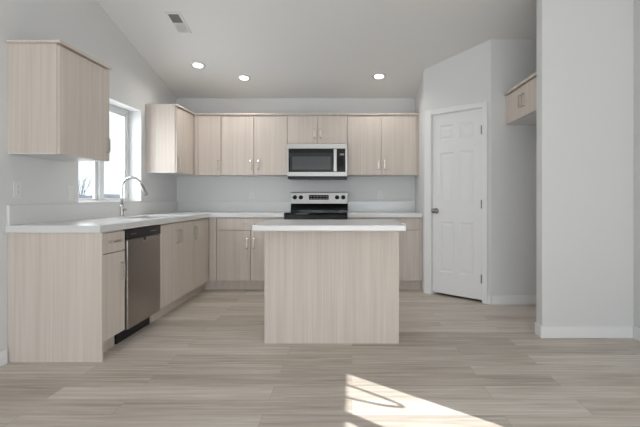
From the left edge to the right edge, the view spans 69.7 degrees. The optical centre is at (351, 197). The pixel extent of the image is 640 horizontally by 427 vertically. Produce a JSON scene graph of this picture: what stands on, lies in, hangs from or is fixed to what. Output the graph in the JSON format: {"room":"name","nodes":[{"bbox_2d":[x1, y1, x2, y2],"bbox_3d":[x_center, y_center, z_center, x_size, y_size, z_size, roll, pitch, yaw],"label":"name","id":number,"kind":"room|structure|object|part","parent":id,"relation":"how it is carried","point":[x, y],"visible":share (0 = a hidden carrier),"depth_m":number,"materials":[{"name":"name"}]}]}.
{"room":"kitchen","nodes":[
{"label":"kitchen","id":0,"kind":"room"},
{"bbox_2d":[0,0,176,350],"bbox_3d":[-2.395,-0.789,0.505,0.190,3.778,11.310,0,0,0],"label":"wall","id":1,"kind":"structure","parent":0,"point":[84,25],"depth_m":3.71,"materials":[{"name":"white paint"}]},
{"bbox_2d":[0,349,7,366],"bbox_3d":[-2.290,1.052,-0.983,0.020,0.096,8.035,0,0,0],"label":"baseboard","id":2,"kind":"structure","parent":1,"relation":"attached to","point":[4,353],"depth_m":3.00,"materials":[{"name":"white paint"}]},
{"bbox_2d":[13,181,20,197],"bbox_3d":[-2.296,-0.055,3.145,0.009,0.116,0.072,0,0,0],"label":"wall outlet","id":3,"kind":"object","parent":1,"relation":"attached to","point":[16,184],"visible":1,"depth_m":3.13,"materials":[{"name":"white plastic"}]},
{"bbox_2d":[16,184,19,193],"bbox_3d":[-2.293,-0.055,3.145,0.003,0.068,0.034,0,0,0],"label":"receptacle","id":4,"kind":"object","parent":3,"relation":"attached to","point":[17,185],"depth_m":3.14,"materials":[{"name":"grey plastic"}]},
{"bbox_2d":[6,40,111,160],"bbox_3d":[-2.112,-0.670,3.375,0.374,0.758,0.666,0,0,0],"label":"upper cabinet","id":5,"kind":"object","parent":1,"relation":"attached to","point":[58,93],"visible":1,"depth_m":3.07,"materials":[{"name":"brown wood"}]},
{"bbox_3d":[-2.119,-1.040,3.375,0.360,0.019,0.666,0,0,0],"label":"crown","id":6,"kind":"part","parent":5,"relation":"part of","materials":[{"name":"brown wood"}]},
{"bbox_3d":[-1.964,-0.655,3.379,0.019,0.724,0.626,0,0,0],"label":"door","id":7,"kind":"part","parent":5,"relation":"part of","materials":[{"name":"brown wood"}]},
{"bbox_3d":[-1.940,-0.415,3.645,0.030,0.118,0.013,0,0,0],"label":"handle","id":8,"kind":"part","parent":5,"relation":"part of","materials":[{"name":"silver metal"}]},
{"bbox_2d":[67,186,72,199],"bbox_3d":[-2.295,-0.035,3.735,0.011,0.116,0.072,0,0,0],"label":"light switch","id":9,"kind":"object","parent":1,"relation":"attached to","point":[69,188],"visible":1,"depth_m":3.72,"materials":[{"name":"white plastic"}]},
{"bbox_2d":[78,104,141,202],"bbox_3d":[-2.389,-0.446,4.423,0.202,0.992,1.145,0,0,0],"label":"window","id":10,"kind":"structure","parent":1,"relation":"in","point":[98,166],"depth_m":4.73,"materials":[{"name":"white plastic"}]},
{"bbox_3d":[-2.477,-0.437,4.181,0.022,0.926,0.578,0,0,0],"label":"sash","id":11,"kind":"part","parent":10,"relation":"part of","materials":[{"name":"white plastic"}]},
{"bbox_3d":[-2.361,0.044,4.423,0.147,0.012,1.143,0,0,0],"label":"sill","id":12,"kind":"part","parent":10,"relation":"part of","materials":[{"name":"white paint"}]},
{"bbox_3d":[-2.453,-0.437,4.694,0.022,0.926,0.518,0,0,0],"label":"sash","id":13,"kind":"part","parent":10,"relation":"part of","materials":[{"name":"white plastic"}]},
{"bbox_2d":[6,201,290,224],"bbox_3d":[-1.548,0.118,4.527,1.502,0.135,2.964,0,0,0],"label":"backsplash","id":14,"kind":"structure","parent":1,"relation":"attached to","point":[39,213],"depth_m":4.45,"materials":[{"name":"white stone"}]},
{"bbox_2d":[146,106,196,175],"bbox_3d":[-2.112,-0.650,5.559,0.374,0.744,0.901,0,0,0],"label":"upper cabinet","id":15,"kind":"object","parent":1,"relation":"attached to","point":[169,129],"visible":0.99,"depth_m":5.11,"materials":[{"name":"brown wood"}]},
{"bbox_3d":[-1.964,-0.644,5.386,0.019,0.729,0.544,0,0,0],"label":"door","id":16,"kind":"part","parent":15,"relation":"part of","materials":[{"name":"brown wood"}]},
{"bbox_2d":[145,104,418,114],"bbox_3d":[-0.736,-1.032,5.551,3.126,0.019,0.917,0,0,0],"label":"crown molding","id":17,"kind":"structure","parent":15,"relation":"on","point":[176,105],"depth_m":5.65,"materials":[{"name":"brown wood"}]},
{"bbox_2d":[177,98,414,219],"bbox_3d":[0.029,-0.100,6.085,4.658,2.400,0.150,0,0,0],"label":"wall","id":18,"kind":"structure","parent":0,"point":[189,188],"depth_m":6.01,"materials":[{"name":"white paint"}]},
{"bbox_2d":[194,115,223,175],"bbox_3d":[-1.787,-0.650,5.822,0.334,0.744,0.374,0,0,0],"label":"upper cabinet","id":19,"kind":"object","parent":18,"relation":"attached to","point":[207,128],"visible":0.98,"depth_m":5.67,"materials":[{"name":"brown wood"}]},
{"bbox_2d":[221,115,287,175],"bbox_3d":[-1.210,-0.650,5.822,0.819,0.744,0.374,0,0,0],"label":"upper cabinet","id":20,"kind":"object","parent":18,"relation":"attached to","point":[251,145],"visible":0.92,"depth_m":5.67,"materials":[{"name":"brown wood"}]},
{"bbox_3d":[-1.417,-0.644,5.675,0.399,0.729,0.019,0,0,0],"label":"door","id":21,"kind":"part","parent":20,"relation":"part of","materials":[{"name":"brown wood"}]},
{"bbox_3d":[-1.007,-0.644,5.675,0.408,0.729,0.019,0,0,0],"label":"door","id":22,"kind":"part","parent":20,"relation":"part of","materials":[{"name":"brown wood"}]},
{"bbox_2d":[288,115,347,146],"bbox_3d":[-0.427,-0.841,5.822,0.743,0.363,0.374,0,0,0],"label":"upper cabinet","id":23,"kind":"object","parent":18,"relation":"attached to","point":[302,129],"visible":0.77,"depth_m":5.67,"materials":[{"name":"brown wood"}]},
{"bbox_3d":[-0.614,-0.835,5.675,0.365,0.348,0.019,0,0,0],"label":"door","id":24,"kind":"part","parent":23,"relation":"part of","materials":[{"name":"brown wood"}]},
{"bbox_2d":[287,144,346,179],"bbox_3d":[-0.426,-0.443,5.788,0.738,0.429,0.439,0,0,0],"label":"microwave","id":25,"kind":"object","parent":23,"relation":"attached to","point":[304,161],"visible":1,"depth_m":5.61,"materials":[{"name":"silver metal"}]},
{"bbox_3d":[-0.786,-0.456,5.620,0.018,0.286,0.030,0,0,0],"label":"trim","id":26,"kind":"part","parent":25,"relation":"part of","materials":[{"name":"silver metal"}]},
{"bbox_3d":[-0.502,-0.456,5.621,0.550,0.286,0.028,0,0,0],"label":"door","id":27,"kind":"part","parent":25,"relation":"part of","materials":[{"name":"black glass"}]},
{"bbox_3d":[-0.426,-0.628,5.620,0.738,0.058,0.030,0,0,0],"label":"trim","id":28,"kind":"part","parent":25,"relation":"part of","materials":[{"name":"silver metal"}]},
{"bbox_3d":[-0.426,-0.286,5.620,0.738,0.053,0.030,0,0,0],"label":"trim","id":29,"kind":"part","parent":25,"relation":"part of","materials":[{"name":"silver metal"}]},
{"bbox_3d":[-0.204,-0.455,5.588,0.038,0.273,0.038,0,0,0],"label":"handle","id":30,"kind":"part","parent":25,"relation":"part of","materials":[{"name":"silver metal"}]},
{"bbox_3d":[-0.153,-0.456,5.621,0.145,0.286,0.028,0,0,0],"label":"control panel","id":31,"kind":"part","parent":25,"relation":"part of","materials":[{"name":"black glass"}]},
{"bbox_3d":[-0.069,-0.456,5.620,0.024,0.286,0.030,0,0,0],"label":"trim","id":32,"kind":"part","parent":25,"relation":"part of","materials":[{"name":"silver metal"}]},
{"bbox_3d":[-0.242,-0.835,5.675,0.366,0.348,0.019,0,0,0],"label":"door","id":33,"kind":"part","parent":23,"relation":"part of","materials":[{"name":"brown wood"}]},
{"bbox_2d":[348,201,414,211],"bbox_3d":[0.389,0.118,5.999,0.877,0.135,0.020,0,0,0],"label":"backsplash","id":34,"kind":"structure","parent":18,"relation":"attached to","point":[353,206],"depth_m":5.99,"materials":[{"name":"white stone"}]},
{"bbox_2d":[348,115,418,175],"bbox_3d":[0.386,-0.650,5.822,0.881,0.744,0.374,0,0,0],"label":"upper cabinet","id":35,"kind":"object","parent":18,"relation":"attached to","point":[378,145],"visible":1,"depth_m":5.67,"materials":[{"name":"brown wood"}]},
{"bbox_3d":[0.154,-0.644,5.675,0.412,0.729,0.019,0,0,0],"label":"door","id":36,"kind":"part","parent":35,"relation":"part of","materials":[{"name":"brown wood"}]},
{"bbox_3d":[0.580,-0.644,5.675,0.428,0.729,0.019,0,0,0],"label":"door","id":37,"kind":"part","parent":35,"relation":"part of","materials":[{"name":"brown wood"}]},
{"bbox_2d":[96,0,535,97],"bbox_3d":[-0.046,-2.045,0.505,4.908,1.565,11.310,0,0,0],"label":"ceiling","id":38,"kind":"structure","parent":0,"point":[287,48],"depth_m":4.71,"materials":[{"name":"white paint"}]},
{"bbox_2d":[164,12,191,33],"bbox_3d":[-1.681,-1.689,4.439,0.144,0.087,0.321,0,0,0],"label":"ceiling vent","id":39,"kind":"object","parent":38,"relation":"in","point":[176,19],"visible":1,"depth_m":4.42,"materials":[{"name":"white plastic"}]},
{"bbox_2d":[190,61,205,68],"bbox_3d":[-1.747,-1.500,5.195,0.166,0.047,0.161,0,0,4],"label":"recessed light","id":40,"kind":"object","parent":38,"relation":"in","point":[195,64],"visible":1,"depth_m":5.19,"materials":[{"name":"white plastic"}]},
{"bbox_2d":[193,63,202,67],"bbox_3d":[-1.747,-1.500,5.195,0.112,0.007,0.112,0,-14,0],"label":"diffuser","id":41,"kind":"object","parent":40,"relation":"attached to","point":[195,65],"depth_m":5.19,"materials":[{"name":"white plastic"}]},
{"bbox_2d":[237,74,250,80],"bbox_3d":[-1.291,-1.430,5.473,0.166,0.047,0.161,0,0,4],"label":"recessed light","id":42,"kind":"object","parent":38,"relation":"in","point":[243,77],"visible":1,"depth_m":5.46,"materials":[{"name":"white"}]},
{"bbox_2d":[239,76,248,79],"bbox_3d":[-1.291,-1.431,5.473,0.112,0.007,0.112,0,-14,0],"label":"diffuser","id":43,"kind":"object","parent":42,"relation":"attached to","point":[240,77],"depth_m":5.47,"materials":[{"name":"white plastic"}]},
{"bbox_2d":[372,73,385,79],"bbox_3d":[0.321,-1.439,5.438,0.166,0.047,0.161,0,0,4],"label":"recessed light","id":44,"kind":"object","parent":38,"relation":"in","point":[378,76],"visible":1,"depth_m":5.44,"materials":[{"name":"white"}]},
{"bbox_2d":[374,74,383,78],"bbox_3d":[0.321,-1.439,5.438,0.112,0.007,0.112,0,-14,0],"label":"diffuser","id":45,"kind":"object","parent":44,"relation":"attached to","point":[376,76],"depth_m":5.44,"materials":[{"name":"white plastic"}]},
{"bbox_2d":[0,290,639,426],"bbox_3d":[0.029,1.160,0.505,5.858,0.120,11.610,0,0,0],"label":"floor","id":46,"kind":"structure","parent":0,"point":[456,361],"depth_m":2.78,"materials":[{"name":"brown wood"}]},
{"bbox_2d":[8,230,125,361],"bbox_3d":[-1.977,0.667,3.229,0.644,0.866,0.346,0,0,0],"label":"base cabinet","id":47,"kind":"object","parent":46,"relation":"on","point":[66,291],"visible":0.96,"depth_m":3.06,"materials":[{"name":"brown wood"}]},
{"bbox_3d":[-1.694,0.315,3.238,0.019,0.138,0.318,0,0,0],"label":"drawer","id":48,"kind":"part","parent":47,"relation":"part of","materials":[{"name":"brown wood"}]},
{"bbox_3d":[-1.694,0.685,3.238,0.019,0.588,0.318,0,0,0],"label":"door","id":49,"kind":"part","parent":47,"relation":"part of","materials":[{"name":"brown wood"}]},
{"bbox_3d":[-1.670,0.537,3.345,0.030,0.128,0.013,0,0,0],"label":"handle","id":50,"kind":"part","parent":47,"relation":"part of","materials":[{"name":"silver metal"}]},
{"bbox_2d":[114,225,160,343],"bbox_3d":[-1.975,0.669,3.707,0.609,0.862,0.603,0,0,0],"label":"dishwasher","id":51,"kind":"object","parent":46,"relation":"on","point":[142,244],"visible":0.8,"depth_m":3.64,"materials":[{"name":"silver metal"}]},
{"bbox_3d":[-1.992,1.050,3.710,0.455,0.100,0.560,0,0,0],"label":"toe plate","id":52,"kind":"part","parent":51,"relation":"part of","materials":[{"name":"black plastic"}]},
{"bbox_3d":[-1.702,0.653,3.711,0.055,0.670,0.586,0,0,0],"label":"door","id":53,"kind":"part","parent":51,"relation":"part of","materials":[{"name":"silver metal"}]},
{"bbox_3d":[-1.702,0.278,3.707,0.057,0.075,0.601,0,0,0],"label":"control panel","id":54,"kind":"part","parent":51,"relation":"part of","materials":[{"name":"black plastic"}]},
{"bbox_2d":[149,220,192,322],"bbox_3d":[-1.977,0.667,4.434,0.644,0.866,0.845,0,0,0],"label":"base cabinet","id":55,"kind":"object","parent":46,"relation":"on","point":[176,238],"visible":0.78,"depth_m":4.37,"materials":[{"name":"brown wood"}]},
{"bbox_3d":[-1.694,0.613,4.223,0.019,0.733,0.417,0,0,0],"label":"door","id":56,"kind":"part","parent":55,"relation":"part of","materials":[{"name":"brown wood"}]},
{"bbox_3d":[-1.694,0.613,4.646,0.019,0.733,0.416,0,0,0],"label":"door","id":57,"kind":"part","parent":55,"relation":"part of","materials":[{"name":"brown wood"}]},
{"bbox_2d":[186,218,210,300],"bbox_3d":[-1.977,0.667,5.434,0.644,0.866,1.151,0,0,0],"label":"base cabinet","id":58,"kind":"object","parent":46,"relation":"on","point":[201,282],"visible":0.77,"depth_m":5.13,"materials":[{"name":"brown wood"}]},
{"bbox_2d":[5,212,285,232],"bbox_3d":[-1.548,0.210,4.522,1.502,0.048,2.973,0,0,0],"label":"countertop","id":59,"kind":"structure","parent":58,"relation":"on","point":[96,225],"depth_m":3.55,"materials":[{"name":"white stone"}]},
{"bbox_2d":[119,176,147,216],"bbox_3d":[-2.086,-0.007,4.345,0.273,0.387,0.103,0,0,0],"label":"faucet","id":60,"kind":"object","parent":59,"relation":"on","point":[122,209],"visible":1,"depth_m":4.36,"materials":[{"name":"silver metal"}]},
{"bbox_3d":[-2.102,-0.062,4.370,0.209,0.277,0.023,0,0,0],"label":"spout","id":61,"kind":"part","parent":60,"relation":"part of","materials":[{"name":"silver metal"}]},
{"bbox_3d":[-1.694,0.613,5.123,0.019,0.733,0.525,0,0,0],"label":"door","id":62,"kind":"part","parent":58,"relation":"part of","materials":[{"name":"brown wood"}]},
{"bbox_2d":[209,217,283,289],"bbox_3d":[-1.240,0.667,5.687,0.887,0.866,0.644,0,0,0],"label":"base cabinet","id":63,"kind":"object","parent":46,"relation":"on","point":[236,252],"visible":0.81,"depth_m":5.39,"materials":[{"name":"brown wood"}]},
{"bbox_3d":[-1.396,0.685,5.404,0.396,0.588,0.019,0,0,0],"label":"door","id":64,"kind":"part","parent":63,"relation":"part of","materials":[{"name":"brown wood"}]},
{"bbox_3d":[-1.198,0.315,5.404,0.792,0.138,0.019,0,0,0],"label":"drawer","id":65,"kind":"part","parent":63,"relation":"part of","materials":[{"name":"brown wood"}]},
{"bbox_3d":[-0.997,0.685,5.404,0.390,0.588,0.019,0,0,0],"label":"door","id":66,"kind":"part","parent":63,"relation":"part of","materials":[{"name":"brown wood"}]},
{"bbox_2d":[284,192,347,219],"bbox_3d":[-0.423,0.514,5.644,0.737,1.172,0.682,0,0,0],"label":"range","id":67,"kind":"object","parent":46,"relation":"on","point":[304,205],"visible":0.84,"depth_m":5.91,"materials":[{"name":"silver metal"}]},
{"bbox_3d":[-0.423,0.238,5.382,0.737,0.067,0.046,0,0,0],"label":"rail","id":68,"kind":"part","parent":67,"relation":"part of","materials":[{"name":"black metal"}]},
{"bbox_2d":[284,211,347,214],"bbox_3d":[-0.423,0.191,5.638,0.737,0.028,0.565,0,0,0],"label":"cooktop","id":69,"kind":"object","parent":67,"relation":"in","point":[291,212],"depth_m":5.35,"materials":[{"name":"black glass"}]},
{"bbox_3d":[-0.423,0.004,5.955,0.737,0.152,0.060,0,0,0],"label":"control panel","id":70,"kind":"part","parent":67,"relation":"part of","materials":[{"name":"silver metal"}]},
{"bbox_2d":[264,231,398,343],"bbox_3d":[-0.153,0.662,3.662,1.014,0.876,0.426,0,0,0],"label":"kitchen island","id":71,"kind":"object","parent":46,"relation":"on","point":[321,287],"visible":0.81,"depth_m":3.45,"materials":[{"name":"brown wood"}]},
{"bbox_3d":[-0.654,0.662,3.639,0.012,0.876,0.374,0,0,0],"label":"panel","id":72,"kind":"part","parent":71,"relation":"part of","materials":[{"name":"brown wood"}]},
{"bbox_2d":[252,220,405,230],"bbox_3d":[-0.153,0.205,3.467,1.030,0.038,0.810,0,0,0],"label":"island countertop","id":73,"kind":"structure","parent":71,"relation":"on","point":[272,225],"depth_m":3.06,"materials":[{"name":"white stone"}]},
{"bbox_3d":[0.348,0.662,3.639,0.012,0.876,0.374,0,0,0],"label":"panel","id":74,"kind":"part","parent":71,"relation":"part of","materials":[{"name":"brown wood"}]},
{"bbox_2d":[348,217,421,289],"bbox_3d":[0.389,0.667,5.687,0.877,0.866,0.644,0,0,0],"label":"base cabinet","id":75,"kind":"object","parent":46,"relation":"on","point":[410,240],"visible":0.31,"depth_m":5.39,"materials":[{"name":"brown wood"}]},
{"bbox_3d":[0.163,0.315,5.404,0.415,0.138,0.019,0,0,0],"label":"drawer","id":76,"kind":"part","parent":75,"relation":"part of","materials":[{"name":"brown wood"}]},
{"bbox_2d":[348,212,421,216],"bbox_3d":[0.389,0.210,5.689,0.877,0.048,0.639,0,0,0],"label":"countertop","id":77,"kind":"structure","parent":75,"relation":"on","point":[350,214],"depth_m":5.37,"materials":[{"name":"white stone"}]},
{"bbox_3d":[0.585,0.315,5.404,0.417,0.138,0.019,0,0,0],"label":"drawer","id":78,"kind":"part","parent":75,"relation":"part of","materials":[{"name":"brown wood"}]},
{"bbox_3d":[0.585,0.685,5.404,0.417,0.588,0.019,0,0,0],"label":"door","id":79,"kind":"part","parent":75,"relation":"part of","materials":[{"name":"brown wood"}]},
{"bbox_2d":[415,70,423,291],"bbox_3d":[0.883,-0.200,5.655,0.110,2.600,0.710,0,0,0],"label":"wall","id":80,"kind":"structure","parent":0,"point":[419,99],"depth_m":5.46,"materials":[{"name":"white paint"}]},
{"bbox_2d":[424,40,490,294],"bbox_3d":[1.167,-0.350,5.043,0.844,2.900,0.110,0,0,45],"label":"wall","id":81,"kind":"structure","parent":0,"point":[462,78],"depth_m":4.89,"materials":[{"name":"white paint"}]},
{"bbox_2d":[424,101,487,303],"bbox_3d":[1.141,0.051,5.025,0.788,2.099,0.172,0,0,45],"label":"door","id":82,"kind":"structure","parent":81,"relation":"in","point":[455,137],"depth_m":5.00,"materials":[{"name":"white paint"}]},
{"bbox_3d":[0.931,0.150,5.159,0.064,0.064,0.068,0,0,45],"label":"knob","id":83,"kind":"part","parent":82,"relation":"part of","materials":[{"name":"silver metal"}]},
{"bbox_2d":[491,39,535,304],"bbox_3d":[1.818,-0.263,4.762,0.779,2.726,0.110,0,0,0],"label":"wall","id":84,"kind":"structure","parent":0,"point":[513,147],"depth_m":4.71,"materials":[{"name":"white paint"}]},
{"bbox_2d":[492,295,535,304],"bbox_3d":[1.821,1.052,4.700,0.772,0.096,0.014,0,0,0],"label":"baseboard","id":85,"kind":"structure","parent":84,"relation":"attached to","point":[496,299],"depth_m":4.69,"materials":[{"name":"white paint"}]},
{"bbox_2d":[504,72,535,124],"bbox_3d":[1.876,-0.906,4.213,0.662,0.322,0.986,0,0,0],"label":"upper cabinet","id":86,"kind":"object","parent":84,"relation":"attached to","point":[520,99],"visible":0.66,"depth_m":4.28,"materials":[{"name":"brown wood"}]},
{"bbox_3d":[1.585,-0.888,4.444,0.019,0.283,0.431,0,0,0],"label":"door","id":87,"kind":"part","parent":86,"relation":"part of","materials":[{"name":"brown wood"}]},
{"bbox_3d":[1.883,-1.055,4.213,0.648,0.024,0.986,0,0,0],"label":"crown","id":88,"kind":"part","parent":86,"relation":"part of","materials":[{"name":"brown wood"}]},
{"bbox_3d":[1.585,-0.888,3.974,0.019,0.283,0.497,0,0,0],"label":"door","id":89,"kind":"part","parent":86,"relation":"part of","materials":[{"name":"brown wood"}]},
{"bbox_2d":[536,0,633,325],"bbox_3d":[1.848,-0.402,3.643,0.720,3.004,0.114,0,0,0],"label":"wall","id":90,"kind":"structure","parent":0,"point":[585,48],"depth_m":3.59,"materials":[{"name":"white paint"}]},
{"bbox_2d":[535,322,632,337],"bbox_3d":[1.834,1.052,3.636,0.720,0.096,0.128,0,0,0],"label":"baseboard","id":91,"kind":"structure","parent":90,"relation":"attached to","point":[541,331],"depth_m":3.57,"materials":[{"name":"white paint"}]},
{"bbox_2d":[634,0,639,328],"bbox_3d":[2.283,-0.789,0.505,0.150,3.778,11.310,0,0,0],"label":"wall","id":92,"kind":"structure","parent":0,"point":[636,2],"depth_m":3.54,"materials":[{"name":"white paint"}]},
{"bbox_2d":[633,326,639,340],"bbox_3d":[2.201,1.052,2.299,0.014,0.096,2.574,0,0,0],"label":"baseboard","id":93,"kind":"structure","parent":92,"relation":"attached to","point":[636,331],"depth_m":3.53,"materials":[{"name":"white paint"}]},
{"label":"outside","id":94,"kind":"structure","parent":0,"visible":0},
{"bbox_3d":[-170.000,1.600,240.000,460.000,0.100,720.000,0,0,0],"label":"ground","id":95,"kind":"structure","parent":94,"visible":0},
{"bbox_2d":[78,174,91,197],"bbox_3d":[-16.659,-0.259,28.160,1.183,3.619,0.480,0,0,-21],"label":"bare tree","id":96,"kind":"object","parent":95,"relation":"on","point":[88,174],"visible":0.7,"depth_m":28.08,"materials":[{"name":"grey plant"}]},
{"bbox_2d":[78,194,120,197],"bbox_3d":[-170.000,-0.679,335.000,240.000,4.458,10.000,0,0,0],"label":"horizon","id":97,"kind":"structure","parent":95,"relation":"on","point":[105,195],"depth_m":329.98,"materials":[{"name":"grey"}]}
]}

